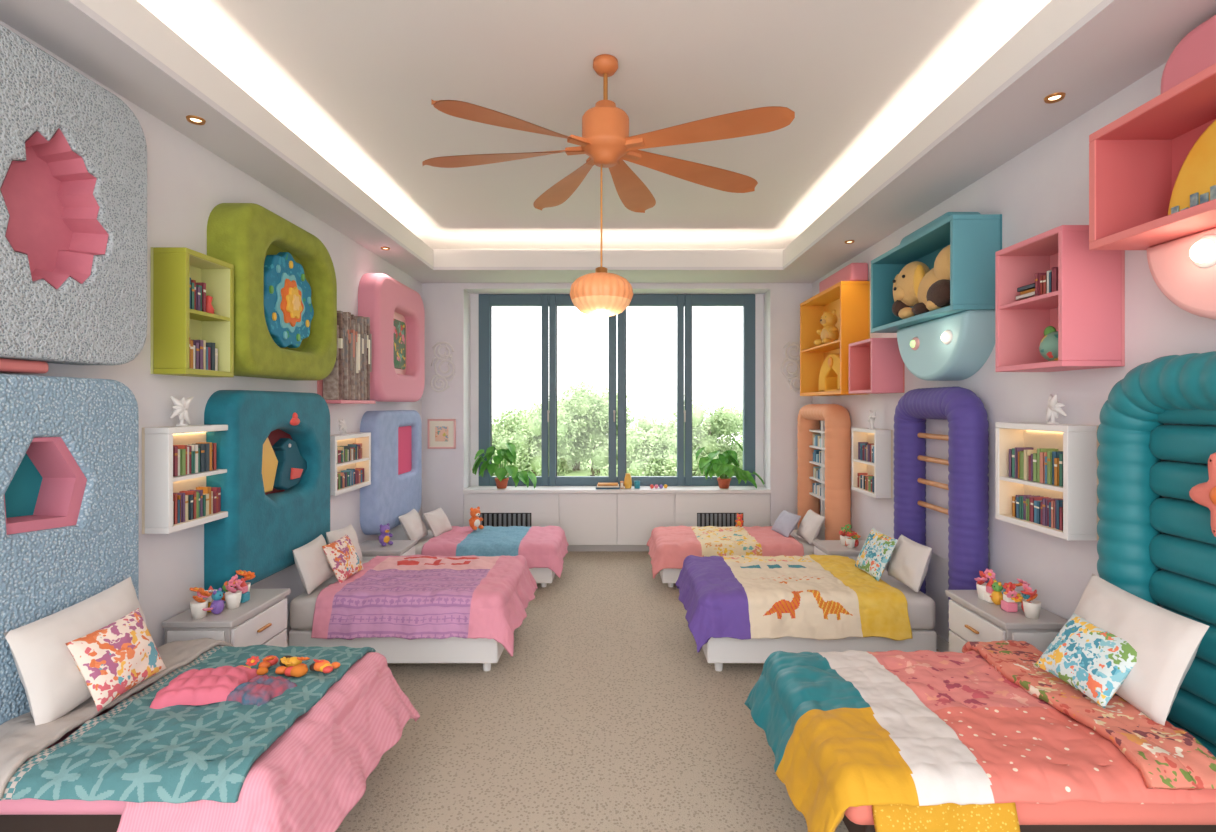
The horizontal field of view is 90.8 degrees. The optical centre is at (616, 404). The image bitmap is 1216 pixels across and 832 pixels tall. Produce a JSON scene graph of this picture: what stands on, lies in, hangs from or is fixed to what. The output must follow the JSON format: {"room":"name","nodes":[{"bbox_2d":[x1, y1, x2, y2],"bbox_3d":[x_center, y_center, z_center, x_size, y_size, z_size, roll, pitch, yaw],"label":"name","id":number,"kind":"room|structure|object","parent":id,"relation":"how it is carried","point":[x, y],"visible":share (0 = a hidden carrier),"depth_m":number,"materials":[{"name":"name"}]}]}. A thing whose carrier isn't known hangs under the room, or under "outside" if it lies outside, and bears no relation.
{"room":"children's dormitory bedroom","nodes":[
{"label":"children's dormitory bedroom","id":0,"kind":"room"},
{"bbox_2d":[0,20,421,647],"bbox_3d":[-2.610,-0.114,3.390,0.180,4.044,9.900,0,0,0],"label":"wall","id":1,"kind":"structure","parent":0,"point":[186,180],"depth_m":3.54,"materials":[{"name":"paint"}]},
{"bbox_2d":[0,358,48,373],"bbox_3d":[-2.459,-0.158,2.172,0.119,0.052,0.744,0,0,0],"label":"ledge","id":2,"kind":"object","parent":1,"relation":"attached to","point":[6,365],"visible":1,"depth_m":2.44,"materials":[{"name":"pink paint"}]},
{"bbox_2d":[0,374,138,724],"bbox_3d":[-2.429,0.834,2.256,0.179,1.908,1.392,0,0,0],"label":"headboard","id":3,"kind":"object","parent":1,"relation":"attached to","point":[69,446],"visible":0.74,"depth_m":2.56,"materials":[{"name":"blue fabric"}]},
{"bbox_2d":[0,24,146,364],"bbox_3d":[-2.429,-0.819,2.220,0.179,1.266,1.560,0,0,0],"label":"wall panel","id":4,"kind":"object","parent":1,"relation":"attached to","point":[73,154],"visible":1,"depth_m":2.62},
{"bbox_2d":[142,425,227,533],"bbox_3d":[-2.447,0.402,3.444,0.143,0.564,0.528,0,0,0],"label":"cubby shelf","id":5,"kind":"object","parent":1,"relation":"attached to","point":[159,484],"visible":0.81,"depth_m":3.18,"materials":[{"name":"white wood"}]},
{"bbox_2d":[170,396,193,425],"bbox_3d":[-2.436,0.034,3.352,0.060,0.169,0.145,0,0,0],"label":"starfish ornament","id":6,"kind":"object","parent":5,"relation":"on","point":[181,407],"visible":0.98,"depth_m":3.34,"materials":[{"name":"white paint"}]},
{"bbox_2d":[173,442,215,476],"bbox_3d":[-2.442,0.306,3.424,0.084,0.166,0.368,0,0,0],"label":"books","id":7,"kind":"object","parent":5,"relation":"in","point":[200,456],"visible":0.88,"depth_m":3.42,"materials":[{"name":"multicoloured paper"}]},
{"bbox_2d":[173,487,220,523],"bbox_3d":[-2.442,0.567,3.447,0.084,0.163,0.414,0,0,0],"label":"books","id":8,"kind":"object","parent":5,"relation":"in","point":[202,501],"visible":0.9,"depth_m":3.43,"materials":[{"name":"multicoloured paper"}]},
{"bbox_2d":[151,247,233,376],"bbox_3d":[-2.423,-0.510,3.444,0.191,0.684,0.408,0,0,0],"label":"cubby shelf","id":9,"kind":"object","parent":1,"relation":"attached to","point":[174,324],"visible":1,"depth_m":3.24,"materials":[{"name":"green"}]},
{"bbox_2d":[190,278,205,311],"bbox_3d":[-2.430,-0.619,3.408,0.108,0.183,0.144,0,0,0],"label":"books","id":10,"kind":"object","parent":9,"relation":"in","point":[197,289],"visible":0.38,"depth_m":3.41,"materials":[{"name":"multicoloured paper"}]},
{"bbox_2d":[190,340,217,370],"bbox_3d":[-2.430,-0.288,3.450,0.108,0.176,0.275,0,0,0],"label":"books","id":11,"kind":"object","parent":9,"relation":"in","point":[203,355],"visible":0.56,"depth_m":3.46,"materials":[{"name":"multicoloured paper"}]},
{"bbox_2d":[204,390,329,591],"bbox_3d":[-2.417,0.540,4.302,0.203,1.272,1.284,0,0,0],"label":"headboard","id":12,"kind":"object","parent":1,"relation":"attached to","point":[274,450],"visible":0.83,"depth_m":3.98,"materials":[{"name":"teal fabric"}]},
{"bbox_2d":[207,203,336,379],"bbox_3d":[-2.405,-0.750,4.320,0.227,1.116,1.272,0,0,0],"label":"art panel","id":13,"kind":"object","parent":1,"relation":"attached to","point":[285,284],"visible":0.99,"depth_m":4.16,"materials":[{"name":"green"}]},
{"bbox_2d":[317,379,375,403],"bbox_3d":[-2.417,-0.312,5.400,0.203,0.600,0.720,0,0,0],"label":"ledge shelf","id":14,"kind":"object","parent":1,"relation":"attached to","point":[319,382],"visible":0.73,"depth_m":5.09,"materials":[{"name":"pink paint"}]},
{"bbox_2d":[323,311,371,399],"bbox_3d":[-2.417,-0.440,5.405,0.157,0.791,0.634,0,0,0],"label":"magazine stack","id":15,"kind":"object","parent":14,"relation":"in","point":[349,379],"visible":0.81,"depth_m":5.32,"materials":[{"name":"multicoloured paper"}]},
{"bbox_2d":[330,432,370,495],"bbox_3d":[-2.447,0.516,5.430,0.143,0.504,0.732,0,0,0],"label":"cubby shelf","id":16,"kind":"object","parent":1,"relation":"attached to","point":[336,440],"visible":0.55,"depth_m":5.48,"materials":[{"name":"white wood"}]},
{"bbox_2d":[337,443,361,462],"bbox_3d":[-2.442,0.432,5.406,0.084,0.142,0.492,0,0,0],"label":"books","id":17,"kind":"object","parent":16,"relation":"in","point":[353,451],"visible":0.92,"depth_m":5.38,"materials":[{"name":"multicoloured paper"}]},
{"bbox_2d":[337,468,363,489],"bbox_3d":[-2.442,0.658,5.435,0.084,0.143,0.551,0,0,0],"label":"books","id":18,"kind":"object","parent":16,"relation":"in","point":[348,477],"visible":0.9,"depth_m":5.41,"materials":[{"name":"multicoloured paper"}]},
{"bbox_2d":[360,410,421,534],"bbox_3d":[-2.429,0.684,6.552,0.179,1.248,1.344,0,0,0],"label":"headboard","id":19,"kind":"object","parent":1,"relation":"attached to","point":[395,489],"visible":0.93,"depth_m":6.25,"materials":[{"name":"blue fabric"}]},
{"bbox_2d":[358,273,424,401],"bbox_3d":[-2.417,-0.684,6.552,0.203,1.296,1.440,0,0,0],"label":"art panel","id":20,"kind":"object","parent":1,"relation":"attached to","point":[396,313],"visible":0.97,"depth_m":6.25,"materials":[{"name":"pink"}]},
{"bbox_2d":[137,0,1050,248],"bbox_3d":[0.000,-2.076,3.390,5.400,0.120,9.900,0,0,0],"label":"ceiling","id":21,"kind":"structure","parent":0,"point":[357,81],"depth_m":3.82,"materials":[{"name":"white paint"}]},
{"bbox_2d":[422,54,794,212],"bbox_3d":[-0.126,-1.712,3.797,2.182,0.605,1.719,0,0,0],"label":"ceiling fan","id":22,"kind":"object","parent":21,"relation":"hanging from","point":[605,138],"depth_m":3.45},
{"bbox_2d":[0,0,1215,282],"bbox_3d":[0.000,-1.794,3.390,5.040,0.444,9.900,0,0,0],"label":"ceiling","id":23,"kind":"structure","parent":0,"point":[1089,51],"depth_m":3.50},
{"bbox_2d":[570,164,632,316],"bbox_3d":[-0.091,-0.965,3.516,0.374,0.887,0.374,0,0,0],"label":"pendant lamp","id":24,"kind":"object","parent":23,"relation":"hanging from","point":[601,293],"visible":1,"depth_m":3.39,"materials":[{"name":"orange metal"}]},
{"bbox_2d":[422,283,811,529],"bbox_3d":[0.000,0.168,8.040,5.040,3.480,0.600,0,0,0],"label":"wall","id":25,"kind":"structure","parent":0,"point":[451,310],"depth_m":7.74,"materials":[{"name":"paint"}]},
{"bbox_2d":[428,419,455,448],"bbox_3d":[-2.256,0.372,7.724,0.360,0.384,0.029,0,0,0],"label":"framed picture","id":26,"kind":"object","parent":25,"relation":"attached to","point":[441,432],"visible":1,"depth_m":7.73,"materials":[{"name":"beige paper"}]},
{"bbox_2d":[430,342,454,391],"bbox_3d":[-2.243,-0.491,7.726,0.325,0.658,0.026,0,0,0],"label":"relief","id":27,"kind":"object","parent":25,"relation":"attached to","point":[437,343],"visible":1,"depth_m":7.71,"materials":[{"name":"white paint"}]},
{"bbox_2d":[479,294,754,485],"bbox_3d":[0.000,-0.174,8.125,3.744,2.652,0.160,0,0,0],"label":"window","id":28,"kind":"structure","parent":25,"relation":"in","point":[548,303],"depth_m":8.11,"materials":[{"name":"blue metal"}]},
{"bbox_2d":[464,494,769,550],"bbox_3d":[0.000,1.523,7.905,3.960,0.767,0.342,0,0,0],"label":"cabinet","id":29,"kind":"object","parent":25,"relation":"in","point":[589,522],"depth_m":7.74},
{"bbox_2d":[472,442,536,488],"bbox_3d":[-1.462,0.789,7.792,0.829,0.600,0.357,0,0,0],"label":"potted plant","id":30,"kind":"object","parent":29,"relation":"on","point":[509,455],"visible":1,"depth_m":7.80,"materials":[{"name":"green plant"}]},
{"bbox_2d":[463,486,770,493],"bbox_3d":[0.000,1.115,7.902,3.960,0.047,0.396,0,0,0],"label":"window sill","id":31,"kind":"structure","parent":25,"relation":"attached to","point":[472,489],"depth_m":7.71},
{"bbox_2d":[696,438,764,488],"bbox_3d":[1.463,0.759,7.787,0.877,0.662,0.356,0,0,0],"label":"potted plant","id":32,"kind":"object","parent":31,"relation":"on","point":[721,465],"visible":1,"depth_m":7.79,"materials":[{"name":"green plant"}]},
{"bbox_2d":[781,342,799,391],"bbox_3d":[2.279,-0.494,7.726,0.330,0.652,0.026,0,0,0],"label":"relief","id":33,"kind":"object","parent":25,"relation":"attached to","point":[795,374],"visible":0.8,"depth_m":7.71,"materials":[{"name":"white paint"}]},
{"bbox_2d":[335,551,939,831],"bbox_3d":[0.000,1.968,3.390,5.400,0.120,9.900,0,0,0],"label":"floor","id":34,"kind":"structure","parent":0,"point":[605,713],"depth_m":3.45,"materials":[{"name":"carpet"}]},
{"bbox_2d":[0,662,190,831],"bbox_3d":[-1.773,1.610,2.604,1.086,0.594,1.068,0,0,0],"label":"bed","id":35,"kind":"object","parent":34,"relation":"on","point":[27,814],"visible":0.02,"depth_m":2.22,"materials":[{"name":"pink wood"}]},
{"bbox_2d":[0,638,232,798],"bbox_3d":[-2.201,1.270,2.603,0.302,0.124,1.227,0,0,0],"label":"sheet","id":36,"kind":"object","parent":35,"relation":"on","point":[20,739],"visible":0.64,"depth_m":2.29,"materials":[{"name":"beige fabric"}]},
{"bbox_2d":[3,577,146,725],"bbox_3d":[-2.235,1.026,2.544,0.192,0.436,0.627,0,0,0],"label":"bed pillow","id":37,"kind":"object","parent":36,"relation":"on","point":[52,681],"visible":0.62,"depth_m":2.35,"materials":[{"name":"white fabric"}]},
{"bbox_2d":[117,652,419,831],"bbox_3d":[-1.357,1.505,2.574,0.628,0.485,1.347,0,0,0],"label":"comforter","id":38,"kind":"object","parent":35,"relation":"on","point":[314,774],"visible":0.6,"depth_m":2.33,"materials":[{"name":"fabric"}]},
{"bbox_2d":[0,645,375,803],"bbox_3d":[-1.680,1.291,2.600,0.799,0.111,1.186,0,0,0],"label":"throw blanket","id":39,"kind":"object","parent":38,"relation":"on","point":[134,751],"visible":0.81,"depth_m":2.21,"materials":[{"name":"teal fabric"}]},
{"bbox_2d":[65,608,165,710],"bbox_3d":[-2.100,1.062,2.532,0.149,0.308,0.351,0,0,7],"label":"floral cushion","id":40,"kind":"object","parent":39,"relation":"on","point":[112,659],"visible":1,"depth_m":2.48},
{"bbox_2d":[150,666,258,708],"bbox_3d":[-1.800,1.212,2.628,0.347,0.078,0.280,0,0,-11],"label":"cushion","id":41,"kind":"object","parent":39,"relation":"on","point":[208,685],"visible":0.97,"depth_m":2.55,"materials":[{"name":"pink fabric"}]},
{"bbox_2d":[226,674,296,705],"bbox_3d":[-1.548,1.224,2.604,0.210,0.054,0.204,0,0,17],"label":"patterned cloth","id":42,"kind":"object","parent":39,"relation":"on","point":[259,690],"visible":1,"depth_m":2.56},
{"bbox_2d":[239,655,339,676],"bbox_3d":[-1.538,1.207,2.805,0.453,0.074,0.156,0,0,6],"label":"toys","id":43,"kind":"object","parent":39,"relation":"on","point":[290,666],"visible":0.94,"depth_m":2.79,"materials":[{"name":"fabric"}]},
{"bbox_2d":[162,589,290,646],"bbox_3d":[-2.297,1.547,3.588,0.398,0.719,0.600,0,0,0],"label":"nightstand","id":44,"kind":"object","parent":34,"relation":"on","point":[262,619],"visible":0.41,"depth_m":3.45,"materials":[{"name":"grey paint"}]},
{"bbox_2d":[190,570,254,618],"bbox_3d":[-2.289,1.095,3.523,0.191,0.186,0.426,0,0,3],"label":"potted flowers","id":45,"kind":"object","parent":44,"relation":"on","point":[235,592],"visible":1,"depth_m":3.46,"materials":[{"name":"white paint"}]},
{"bbox_2d":[359,540,416,560],"bbox_3d":[-2.237,1.625,5.748,0.518,0.563,0.456,0,0,0],"label":"nightstand","id":46,"kind":"object","parent":34,"relation":"on","point":[370,549],"visible":0.14,"depth_m":5.66,"materials":[{"name":"grey paint"}]},
{"bbox_2d":[289,561,503,670],"bbox_3d":[-1.569,1.634,4.752,1.494,0.546,1.092,0,0,0],"label":"bed","id":47,"kind":"object","parent":34,"relation":"on","point":[486,651],"visible":0.27,"depth_m":4.22,"materials":[{"name":"white paint"}]},
{"bbox_2d":[293,534,334,594],"bbox_3d":[-2.235,1.170,4.440,0.169,0.341,0.449,0,0,0],"label":"bed pillow","id":48,"kind":"object","parent":47,"relation":"on","point":[313,567],"depth_m":4.32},
{"bbox_2d":[326,524,361,561],"bbox_3d":[-2.231,1.170,4.920,0.165,0.341,0.449,0,0,0],"label":"bed pillow","id":49,"kind":"object","parent":47,"relation":"on","point":[331,536],"depth_m":4.95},
{"bbox_2d":[311,554,537,656],"bbox_3d":[-1.391,1.515,4.717,1.424,0.421,1.294,0,0,0],"label":"quilt","id":50,"kind":"object","parent":47,"relation":"on","point":[410,597],"visible":1,"depth_m":4.20,"materials":[{"name":"pink fabric"}]},
{"bbox_2d":[322,534,363,582],"bbox_3d":[-2.100,1.176,4.608,0.159,0.303,0.358,0,0,8],"label":"floral cushion","id":51,"kind":"object","parent":50,"relation":"on","point":[341,554],"visible":1,"depth_m":4.54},
{"bbox_2d":[414,530,554,586],"bbox_3d":[-1.485,1.694,6.672,1.662,0.426,0.972,0,0,0],"label":"bed","id":52,"kind":"object","parent":34,"relation":"on","point":[543,576],"visible":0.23,"depth_m":6.20,"materials":[{"name":"white paint"}]},
{"bbox_2d":[398,509,427,540],"bbox_3d":[-2.195,1.308,6.480,0.203,0.297,0.480,0,0,0],"label":"bed pillow","id":53,"kind":"object","parent":52,"relation":"on","point":[414,528],"depth_m":6.36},
{"bbox_2d":[423,507,451,536],"bbox_3d":[-2.016,1.320,6.768,0.224,0.260,0.428,0,0,0],"label":"bed pillow","id":54,"kind":"object","parent":52,"relation":"on","point":[437,520],"depth_m":6.67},
{"bbox_2d":[421,526,568,577],"bbox_3d":[-1.280,1.596,6.640,1.455,0.340,1.127,0,0,0],"label":"quilt","id":55,"kind":"object","parent":52,"relation":"on","point":[542,547],"visible":0.89,"depth_m":6.27,"materials":[{"name":"pink fabric"}]},
{"bbox_2d":[660,530,817,586],"bbox_3d":[1.353,1.694,6.672,1.806,0.426,0.972,0,0,0],"label":"bed","id":56,"kind":"object","parent":34,"relation":"on","point":[670,576],"visible":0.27,"depth_m":6.21,"materials":[{"name":"white paint"}]},
{"bbox_2d":[647,525,803,578],"bbox_3d":[1.136,1.597,6.643,1.575,0.344,1.126,0,0,0],"label":"quilt","id":57,"kind":"object","parent":56,"relation":"on","point":[669,546],"visible":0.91,"depth_m":6.25,"materials":[{"name":"pink fabric"}]},
{"bbox_2d":[771,510,800,536],"bbox_3d":[1.896,1.332,6.744,0.235,0.238,0.430,0,0,0],"label":"bed pillow","id":58,"kind":"object","parent":56,"relation":"on","point":[786,522],"depth_m":6.64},
{"bbox_2d":[797,509,824,543],"bbox_3d":[2.090,1.308,6.480,0.192,0.286,0.480,0,0,0],"label":"bed pillow","id":59,"kind":"object","parent":56,"relation":"on","point":[810,525],"depth_m":6.35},
{"bbox_2d":[702,570,936,670],"bbox_3d":[1.437,1.634,4.752,1.638,0.546,1.092,0,0,0],"label":"bed","id":60,"kind":"object","parent":34,"relation":"on","point":[921,607],"visible":0.2,"depth_m":4.22,"materials":[{"name":"white paint"}]},
{"bbox_2d":[675,554,912,652],"bbox_3d":[1.258,1.508,4.718,1.522,0.406,1.289,0,0,0],"label":"quilt","id":61,"kind":"object","parent":60,"relation":"on","point":[820,597],"visible":1,"depth_m":4.20,"materials":[{"name":"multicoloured fabric"}]},
{"bbox_2d":[855,528,897,580],"bbox_3d":[2.016,1.158,4.680,0.171,0.337,0.376,0,0,-5],"label":"floral cushion","id":62,"kind":"object","parent":61,"relation":"on","point":[875,554],"visible":1,"depth_m":4.61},
{"bbox_2d":[888,534,931,592],"bbox_3d":[2.158,1.164,4.440,0.180,0.320,0.456,0,0,0],"label":"bed pillow","id":63,"kind":"object","parent":60,"relation":"on","point":[910,560],"depth_m":4.33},
{"bbox_2d":[812,540,886,569],"bbox_3d":[2.213,1.625,5.748,0.566,0.563,0.456,0,0,0],"label":"nightstand","id":64,"kind":"object","parent":34,"relation":"on","point":[822,547],"visible":0.09,"depth_m":5.66,"materials":[{"name":"grey paint"}]},
{"bbox_2d":[839,524,860,548],"bbox_3d":[2.212,1.250,5.753,0.171,0.187,0.336,0,0,0],"label":"potted flowers","id":65,"kind":"object","parent":64,"relation":"on","point":[848,538],"visible":1,"depth_m":5.66,"materials":[{"name":"white paint"}]},
{"bbox_2d":[945,590,1067,652],"bbox_3d":[2.297,1.547,3.564,0.398,0.719,0.600,0,0,0],"label":"nightstand","id":66,"kind":"object","parent":34,"relation":"on","point":[972,618],"visible":0.3,"depth_m":3.44,"materials":[{"name":"grey paint"}]},
{"bbox_2d":[974,569,1040,618],"bbox_3d":[2.309,1.096,3.522,0.185,0.189,0.419,0,0,-9],"label":"potted flowers","id":67,"kind":"object","parent":66,"relation":"on","point":[1011,600],"visible":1,"depth_m":3.47,"materials":[{"name":"white paint"}]},
{"bbox_2d":[842,801,1215,831],"bbox_3d":[1.527,1.610,2.592,1.458,0.594,1.044,0,0,0],"label":"bed","id":68,"kind":"object","parent":34,"relation":"on","point":[1068,816],"visible":0.11,"depth_m":2.07,"materials":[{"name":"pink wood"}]},
{"bbox_2d":[872,803,1019,831],"bbox_3d":[1.115,1.407,2.109,0.483,0.245,0.277,0,0,0],"label":"bedspread","id":69,"kind":"object","parent":68,"relation":"on","point":[946,817],"visible":0.29,"depth_m":2.04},
{"bbox_2d":[744,650,1215,831],"bbox_3d":[1.358,1.438,2.616,1.398,0.375,1.201,0,0,0],"label":"patchwork quilt","id":70,"kind":"object","parent":68,"relation":"on","point":[844,730],"visible":0.87,"depth_m":2.30,"materials":[{"name":"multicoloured fabric"}]},
{"bbox_2d":[962,640,1215,789],"bbox_3d":[1.955,1.267,2.601,0.347,0.116,1.190,0,0,0],"label":"throw blanket","id":71,"kind":"object","parent":70,"relation":"on","point":[1167,756],"visible":0.91,"depth_m":2.29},
{"bbox_2d":[1034,613,1136,707],"bbox_3d":[2.016,1.080,2.568,0.205,0.259,0.354,0,0,-4],"label":"floral cushion","id":72,"kind":"object","parent":71,"relation":"on","point":[1086,656],"visible":0.99,"depth_m":2.52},
{"bbox_2d":[1074,573,1209,724],"bbox_3d":[2.158,1.014,2.556,0.221,0.443,0.588,0,0,6],"label":"bed pillow","id":73,"kind":"object","parent":71,"relation":"on","point":[1166,643],"visible":0.73,"depth_m":2.38,"materials":[{"name":"white fabric"}]},
{"bbox_2d":[812,62,1215,641],"bbox_3d":[2.610,-0.114,3.390,0.180,4.044,9.900,0,0,0],"label":"wall","id":74,"kind":"structure","parent":0,"point":[1044,187],"depth_m":3.57,"materials":[{"name":"paint"}]},
{"bbox_2d":[797,404,850,539],"bbox_3d":[2.378,0.768,6.948,0.281,1.560,1.176,0,0,0],"label":"headboard","id":75,"kind":"object","parent":74,"relation":"attached to","point":[830,449],"visible":0.92,"depth_m":6.45,"materials":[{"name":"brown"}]},
{"bbox_2d":[800,281,869,395],"bbox_3d":[2.375,-0.672,6.648,0.287,1.128,1.344,0,0,0],"label":"cubby shelf","id":76,"kind":"object","parent":74,"relation":"attached to","point":[850,300],"visible":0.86,"depth_m":6.57,"materials":[{"name":"orange"}]},
{"bbox_2d":[814,310,838,345],"bbox_3d":[2.324,-0.854,6.646,0.267,0.386,0.259,0,0,0],"label":"plush bear","id":77,"kind":"object","parent":76,"relation":"in","point":[829,333],"visible":0.91,"depth_m":6.59},
{"bbox_2d":[819,354,839,391],"bbox_3d":[2.412,-0.354,6.600,0.168,0.420,0.840,0,0,0],"label":"toy","id":78,"kind":"object","parent":76,"relation":"in","point":[829,376],"visible":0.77,"depth_m":6.74,"materials":[{"name":"plastic"}]},
{"bbox_2d":[819,263,867,292],"bbox_3d":[2.429,-1.335,6.480,0.179,0.186,0.960,0,0,0],"label":"cubby shelf","id":79,"kind":"object","parent":74,"relation":"attached to","point":[853,271],"depth_m":6.06,"materials":[{"name":"pink paint"}]},
{"bbox_2d":[852,428,892,497],"bbox_3d":[2.441,0.540,5.766,0.155,0.624,0.564,0,0,0],"label":"cubby shelf","id":80,"kind":"object","parent":74,"relation":"attached to","point":[881,469],"visible":0.88,"depth_m":5.48,"materials":[{"name":"white wood"}]},
{"bbox_2d":[858,442,873,462],"bbox_3d":[2.436,0.454,5.755,0.096,0.170,0.398,0,0,0],"label":"books","id":81,"kind":"object","parent":80,"relation":"in","point":[865,449],"visible":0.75,"depth_m":5.80,"materials":[{"name":"multicoloured paper"}]},
{"bbox_2d":[849,338,904,393],"bbox_3d":[2.375,-0.348,5.520,0.287,0.480,0.528,0,0,0],"label":"cubby shelf","id":82,"kind":"object","parent":74,"relation":"attached to","point":[876,365],"visible":0.88,"depth_m":5.26,"materials":[{"name":"pink paint"}]},
{"bbox_2d":[900,212,979,243],"bbox_3d":[2.411,-1.303,4.530,0.215,0.106,0.780,0,0,0],"label":"cubby shelf","id":83,"kind":"object","parent":74,"relation":"attached to","point":[944,216],"depth_m":4.38,"materials":[{"name":"teal paint"}]},
{"bbox_2d":[894,386,988,630],"bbox_3d":[2.393,0.709,4.488,0.251,1.679,1.054,0,0,0],"label":"headboard","id":84,"kind":"object","parent":74,"relation":"attached to","point":[952,489],"visible":0.81,"depth_m":4.30,"materials":[{"name":"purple fabric"}]},
{"bbox_2d":[897,310,994,380],"bbox_3d":[2.380,-0.401,4.428,0.277,0.442,0.984,0,0,0],"label":"wall lamp","id":85,"kind":"object","parent":74,"relation":"attached to","point":[955,347],"depth_m":4.17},
{"bbox_2d":[995,422,1099,540],"bbox_3d":[2.435,0.408,3.432,0.167,0.600,0.600,0,0,0],"label":"cubby shelf","id":86,"kind":"object","parent":74,"relation":"attached to","point":[1079,444],"visible":0.82,"depth_m":3.19,"materials":[{"name":"white wood"}]},
{"bbox_2d":[1009,447,1062,486],"bbox_3d":[2.430,0.342,3.422,0.108,0.190,0.460,0,0,0],"label":"books","id":87,"kind":"object","parent":86,"relation":"in","point":[1042,465],"visible":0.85,"depth_m":3.40,"materials":[{"name":"multicoloured paper"}]},
{"bbox_2d":[1012,495,1062,530],"bbox_3d":[2.430,0.593,3.409,0.108,0.158,0.435,0,0,0],"label":"books","id":88,"kind":"object","parent":86,"relation":"in","point":[1046,511],"visible":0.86,"depth_m":3.39,"materials":[{"name":"multicoloured paper"}]},
{"bbox_2d":[1045,394,1066,423],"bbox_3d":[2.425,0.023,3.328,0.062,0.168,0.144,0,0,0],"label":"starfish ornament","id":89,"kind":"object","parent":86,"relation":"on","point":[1053,408],"visible":0.98,"depth_m":3.31,"materials":[{"name":"white paint"}]},
{"bbox_2d":[995,225,1124,371],"bbox_3d":[2.363,-0.543,3.240,0.311,0.702,0.528,0,0,0],"label":"cubby shelf","id":90,"kind":"object","parent":74,"relation":"attached to","point":[1087,309],"visible":0.9,"depth_m":2.98,"materials":[{"name":"pink"}]},
{"bbox_2d":[1035,267,1057,295],"bbox_3d":[2.376,-0.650,3.197,0.193,0.146,0.153,0,0,0],"label":"books","id":91,"kind":"object","parent":90,"relation":"in","point":[1045,283],"visible":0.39,"depth_m":3.21,"materials":[{"name":"red paper"}]},
{"bbox_2d":[1039,326,1057,360],"bbox_3d":[2.364,-0.328,3.216,0.168,0.209,0.168,0,0,39],"label":"toy","id":92,"kind":"object","parent":90,"relation":"in","point":[1048,346],"visible":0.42,"depth_m":3.19,"materials":[{"name":"green wood"}]},
{"bbox_2d":[1097,351,1215,756],"bbox_3d":[2.397,0.786,2.214,0.234,2.004,1.428,0,0,0],"label":"headboard","id":93,"kind":"object","parent":74,"relation":"attached to","point":[1133,437],"visible":0.64,"depth_m":2.59,"materials":[{"name":"teal"}]},
{"bbox_2d":[1189,453,1215,536],"bbox_3d":[2.326,0.351,2.289,0.104,0.338,0.285,0,0,0],"label":"cushion","id":94,"kind":"object","parent":93,"relation":"attached to","point":[1204,494],"visible":1,"depth_m":2.33,"materials":[{"name":"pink fabric"}]},
{"bbox_2d":[1147,228,1215,319],"bbox_3d":[2.408,-0.515,2.274,0.221,0.382,0.828,0,0,0],"label":"wall lamp","id":95,"kind":"object","parent":74,"relation":"attached to","point":[1183,269],"depth_m":2.47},
{"bbox_2d":[1161,15,1215,93],"bbox_3d":[2.423,-1.389,2.136,0.191,0.294,0.912,0,0,0],"label":"wall panel","id":96,"kind":"object","parent":74,"relation":"attached to","point":[1196,51],"depth_m":2.43,"materials":[{"name":"pink paint"}]},
{"bbox_2d":[871,63,1215,332],"bbox_3d":[2.339,-0.936,3.318,0.359,0.624,3.756,0,0,0],"label":"wall shelves","id":97,"kind":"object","parent":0,"point":[1136,160],"depth_m":2.71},
{"bbox_2d":[892,245,949,318],"bbox_3d":[2.329,-0.894,4.463,0.286,0.456,0.935,0,0,0],"label":"plush bear","id":98,"kind":"object","parent":97,"relation":"in","point":[916,286],"visible":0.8,"depth_m":4.43},
{"bbox_2d":[1168,120,1215,214],"bbox_3d":[2.400,-0.950,2.280,0.096,0.408,0.624,0,0,0],"label":"ornament","id":99,"kind":"object","parent":97,"relation":"in","point":[1195,183],"visible":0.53,"depth_m":2.44,"materials":[{"name":"yellow stone"}]},
{"label":"outside","id":100,"kind":"structure","parent":0,"visible":0},
{"bbox_2d":[507,445,740,475],"bbox_3d":[0.000,2.148,19.830,33.600,0.120,22.740,0,0,0],"label":"lawn","id":101,"kind":"structure","parent":100,"point":[580,472],"depth_m":18.70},
{"bbox_2d":[492,396,579,475],"bbox_3d":[-2.074,0.905,15.325,2.402,2.411,2.134,0,0,0],"label":"tree","id":102,"kind":"object","parent":101,"relation":"on","point":[526,435],"visible":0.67,"depth_m":14.88,"materials":[{"name":"green plant"}]},
{"bbox_2d":[557,394,604,470],"bbox_3d":[-1.516,0.906,19.147,2.580,2.601,2.387,0,0,-4],"label":"tree","id":103,"kind":"object","parent":101,"relation":"on","point":[575,462],"visible":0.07,"depth_m":19.00,"materials":[{"name":"green plant"}]},
{"bbox_2d":[558,378,638,475],"bbox_3d":[-0.590,0.695,16.105,2.532,2.830,2.292,0,0,-6],"label":"tree","id":104,"kind":"object","parent":101,"relation":"on","point":[591,412],"visible":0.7,"depth_m":15.46,"materials":[{"name":"green plant"}]},
{"bbox_2d":[616,424,676,475],"bbox_3d":[0.884,1.298,15.002,2.080,1.634,1.863,0,0,0],"label":"tree","id":105,"kind":"object","parent":101,"relation":"on","point":[646,455],"visible":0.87,"depth_m":14.58,"materials":[{"name":"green plant"}]},
{"bbox_2d":[628,410,676,438],"bbox_3d":[1.460,1.227,18.450,2.955,2.194,2.550,0,0,27],"label":"tree","id":106,"kind":"object","parent":101,"relation":"on","point":[645,424],"visible":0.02,"depth_m":18.19,"materials":[{"name":"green plant"}]},
{"bbox_2d":[661,389,742,475],"bbox_3d":[2.249,0.923,15.865,2.500,2.710,2.541,0,0,11],"label":"tree","id":107,"kind":"object","parent":101,"relation":"on","point":[725,422],"visible":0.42,"depth_m":15.29,"materials":[{"name":"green plant"}]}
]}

